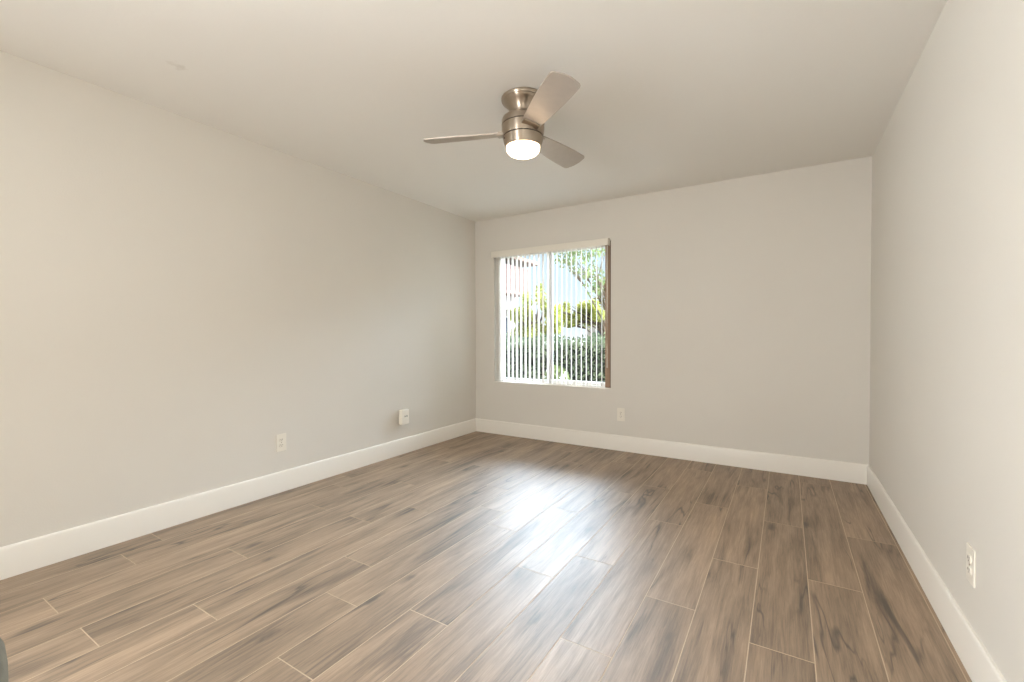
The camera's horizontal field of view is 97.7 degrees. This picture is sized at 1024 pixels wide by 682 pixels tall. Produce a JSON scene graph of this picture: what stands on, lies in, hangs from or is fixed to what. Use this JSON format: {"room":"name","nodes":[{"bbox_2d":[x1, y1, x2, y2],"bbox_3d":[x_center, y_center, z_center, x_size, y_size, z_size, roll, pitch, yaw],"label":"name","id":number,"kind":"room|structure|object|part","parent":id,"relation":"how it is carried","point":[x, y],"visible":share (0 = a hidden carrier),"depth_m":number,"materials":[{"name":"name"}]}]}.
{"room":"empty bedroom","nodes":[
{"label":"empty bedroom","id":0,"kind":"room"},
{"bbox_2d":[0,50,475,546],"bbox_3d":[-2.031,-0.129,2.745,0.150,2.440,5.900,0,1,32],"label":"wall","id":1,"kind":"structure","parent":0,"point":[180,296],"depth_m":2.69,"materials":[{"name":"paint"}]},
{"bbox_2d":[0,418,475,579],"bbox_3d":[-1.532,1.006,3.413,0.014,0.148,4.270,0,1,32],"label":"baseboard","id":2,"kind":"structure","parent":1,"relation":"attached to","point":[18,558],"depth_m":2.71,"materials":[{"name":"white paint"}]},
{"bbox_2d":[276,433,285,451],"bbox_3d":[-1.656,0.730,3.213,0.009,0.124,0.074,0,1,32],"label":"electrical outlet","id":3,"kind":"object","parent":1,"relation":"attached to","point":[280,438],"visible":1,"depth_m":3.21,"materials":[{"name":"white plastic"}]},
{"bbox_2d":[399,409,408,424],"bbox_3d":[-1.014,0.712,4.199,0.053,0.138,0.092,0,1,32],"label":"outlet","id":4,"kind":"object","parent":1,"relation":"attached to","point":[404,413],"visible":1,"depth_m":4.17,"materials":[{"name":"white plastic"}]},
{"bbox_2d":[0,0,946,221],"bbox_3d":[-0.425,-1.438,1.739,3.925,0.200,6.200,0,1,32],"label":"ceiling","id":5,"kind":"structure","parent":0,"point":[672,94],"depth_m":2.25,"materials":[{"name":"paint"}]},
{"bbox_2d":[423,71,583,167],"bbox_3d":[0.071,-1.190,2.583,1.022,0.323,0.987,0,1,32],"label":"ceiling fan","id":6,"kind":"object","parent":5,"relation":"hanging from","point":[522,133],"visible":1,"depth_m":2.40,"materials":[{"name":"silver metal"}]},
{"bbox_3d":[-0.269,-1.160,2.558,0.484,0.045,0.149,0,1,11],"label":"blade","id":7,"kind":"part","parent":6,"relation":"part of","materials":[{"name":"silver metal"}]},
{"bbox_3d":[0.169,-1.156,2.174,0.149,0.045,0.484,0,1,-18],"label":"blade","id":8,"kind":"part","parent":6,"relation":"part of","materials":[{"name":"silver metal"}]},
{"bbox_3d":[0.274,-1.165,2.755,0.149,0.045,0.484,1,1,39],"label":"blade","id":9,"kind":"part","parent":6,"relation":"part of","materials":[{"name":"silver metal"}]},
{"bbox_2d":[0,431,971,681],"bbox_3d":[-0.419,1.102,1.776,3.625,0.001,5.900,0,1,32],"label":"floor","id":10,"kind":"structure","parent":0,"point":[476,556],"depth_m":2.01,"materials":[{"name":"wood-look porcelain tile"},{"name":"grout"}]},
{"bbox_2d":[0,638,8,681],"bbox_3d":[-1.262,0.872,0.855,0.408,0.490,0.408,0,1,32],"label":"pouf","id":11,"kind":"object","parent":10,"relation":"on","point":[3,656],"visible":1,"depth_m":0.98,"materials":[{"name":"grey fabric"}]},
{"bbox_2d":[475,156,871,464],"bbox_3d":[1.159,-0.159,4.336,3.925,2.440,0.150,0,1,32],"label":"wall","id":12,"kind":"structure","parent":0,"point":[741,307],"depth_m":3.83,"materials":[{"name":"paint"}]},
{"bbox_2d":[495,241,610,388],"bbox_3d":[0.418,-0.262,4.783,1.368,1.464,0.131,0,1,32],"label":"window","id":13,"kind":"structure","parent":12,"relation":"in","point":[607,384],"depth_m":4.60,"materials":[{"name":"white plastic"}]},
{"bbox_3d":[0.157,-0.265,4.993,0.668,1.426,0.020,0,1,32],"label":"fixed sash","id":14,"kind":"part","parent":13,"relation":"part of","materials":[{"name":"clear glass"}]},
{"bbox_2d":[491,238,609,386],"bbox_3d":[0.375,-0.276,4.731,1.370,1.450,0.099,0,1,32],"label":"vertical blind","id":15,"kind":"object","parent":13,"relation":"attached to","point":[605,241],"visible":1,"depth_m":4.82,"materials":[{"name":"white plastic"}]},
{"bbox_3d":[0.401,0.466,4.763,1.368,0.009,0.060,0,1,32],"label":"sill","id":16,"kind":"part","parent":13,"relation":"part of","materials":[{"name":"white paint"}]},
{"bbox_3d":[0.688,-0.261,4.636,0.716,1.426,0.022,0,1,32],"label":"sliding sash","id":17,"kind":"part","parent":13,"relation":"part of","materials":[{"name":"clear glass"}]},
{"bbox_2d":[617,408,624,420],"bbox_3d":[1.052,0.711,4.323,0.074,0.124,0.009,0,1,32],"label":"electrical outlet","id":18,"kind":"object","parent":12,"relation":"attached to","point":[620,411],"visible":1,"depth_m":4.32,"materials":[{"name":"white plastic"}]},
{"bbox_2d":[476,418,867,484],"bbox_3d":[1.119,0.988,4.283,3.625,0.148,0.014,0,1,32],"label":"baseboard","id":19,"kind":"structure","parent":12,"relation":"attached to","point":[780,463],"depth_m":3.98,"materials":[{"name":"white paint"}]},
{"bbox_2d":[869,0,1023,681],"bbox_3d":[1.187,-0.108,0.771,0.150,2.440,5.900,0,1,32],"label":"wall","id":20,"kind":"structure","parent":0,"point":[946,440],"depth_m":1.62,"materials":[{"name":"paint"}]},
{"bbox_2d":[867,465,1006,681],"bbox_3d":[1.119,1.038,0.831,0.014,0.148,5.900,0,1,32],"label":"baseboard","id":21,"kind":"structure","parent":20,"relation":"attached to","point":[979,665],"depth_m":1.75,"materials":[{"name":"white paint"}]},
{"bbox_2d":[966,542,975,587],"bbox_3d":[1.532,0.748,1.496,0.009,0.124,0.074,0,1,32],"label":"electrical outlet","id":22,"kind":"object","parent":20,"relation":"attached to","point":[970,552],"visible":1,"depth_m":1.48,"materials":[{"name":"white plastic"}]},
{"bbox_2d":[967,554,971,563],"bbox_3d":[1.531,0.729,1.497,0.004,0.027,0.034,0,1,32],"label":"receptacle","id":23,"kind":"object","parent":22,"relation":"attached to","point":[969,556],"depth_m":1.49,"materials":[{"name":"white plastic"}]},
{"bbox_2d":[967,565,971,575],"bbox_3d":[1.531,0.767,1.498,0.004,0.027,0.034,0,1,32],"label":"receptacle","id":24,"kind":"object","parent":22,"relation":"attached to","point":[969,567],"depth_m":1.49,"materials":[{"name":"white plastic"}]},
{"label":"outside","id":25,"kind":"structure","parent":0,"visible":0},
{"bbox_3d":[4.807,1.245,13.766,120.000,0.245,140.000,0,1,32],"label":"ground","id":26,"kind":"structure","parent":25,"visible":0},
{"bbox_2d":[505,257,537,343],"bbox_3d":[-5.228,-2.352,23.560,8.950,6.600,11.700,0,1,32],"label":"apartment building","id":27,"kind":"structure","parent":26,"relation":"on","point":[510,259],"depth_m":25.28,"materials":[{"name":"paint"}]},
{"bbox_2d":[506,331,604,381],"bbox_3d":[0.592,0.493,8.507,5.571,1.362,0.832,0,1,32],"label":"hedge","id":28,"kind":"object","parent":26,"relation":"on","point":[593,333],"visible":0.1,"depth_m":7.96,"materials":[{"name":"green plant"}]},
{"bbox_2d":[544,364,570,379],"bbox_3d":[0.734,0.774,7.343,0.524,0.794,0.510,0,1,32],"label":"flowering shrub","id":29,"kind":"object","parent":26,"relation":"on","point":[554,366],"visible":0.2,"depth_m":7.23,"materials":[{"name":"green plant"}]},
{"bbox_2d":[587,310,604,342],"bbox_3d":[9.338,-0.931,30.311,7.800,3.500,5.800,0,1,32],"label":"house","id":30,"kind":"structure","parent":26,"relation":"on","point":[593,328],"depth_m":29.82,"materials":[{"name":"paint"}]},
{"bbox_3d":[7.863,1.060,15.877,21.000,0.060,19.200,0,1,32],"label":"lawn","id":31,"kind":"structure","parent":26,"relation":"on","visible":0},
{"bbox_2d":[510,283,563,341],"bbox_3d":[0.759,-0.491,15.746,2.244,3.085,1.194,0,1,32],"label":"tree","id":32,"kind":"object","parent":31,"relation":"on","point":[536,290],"visible":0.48,"depth_m":15.68,"materials":[{"name":"green plant"}]},
{"bbox_2d":[553,248,604,324],"bbox_3d":[1.528,-0.686,10.409,1.717,3.622,1.306,0,1,32],"label":"leafy tree","id":33,"kind":"object","parent":31,"relation":"on","point":[603,249],"visible":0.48,"depth_m":10.38,"materials":[{"name":"green plant"}]},
{"bbox_2d":[555,298,604,343],"bbox_3d":[2.537,-0.297,17.041,2.412,2.654,1.060,0,1,32],"label":"tree","id":34,"kind":"object","parent":31,"relation":"on","point":[594,301],"visible":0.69,"depth_m":16.79,"materials":[{"name":"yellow plant"}]},
{"bbox_2d":[593,278,604,309],"bbox_3d":[4.577,-0.874,18.832,2.297,3.744,1.648,0,1,17],"label":"tree","id":35,"kind":"object","parent":31,"relation":"on","point":[602,278],"visible":0.06,"depth_m":18.76,"materials":[{"name":"green plant"}]}
]}

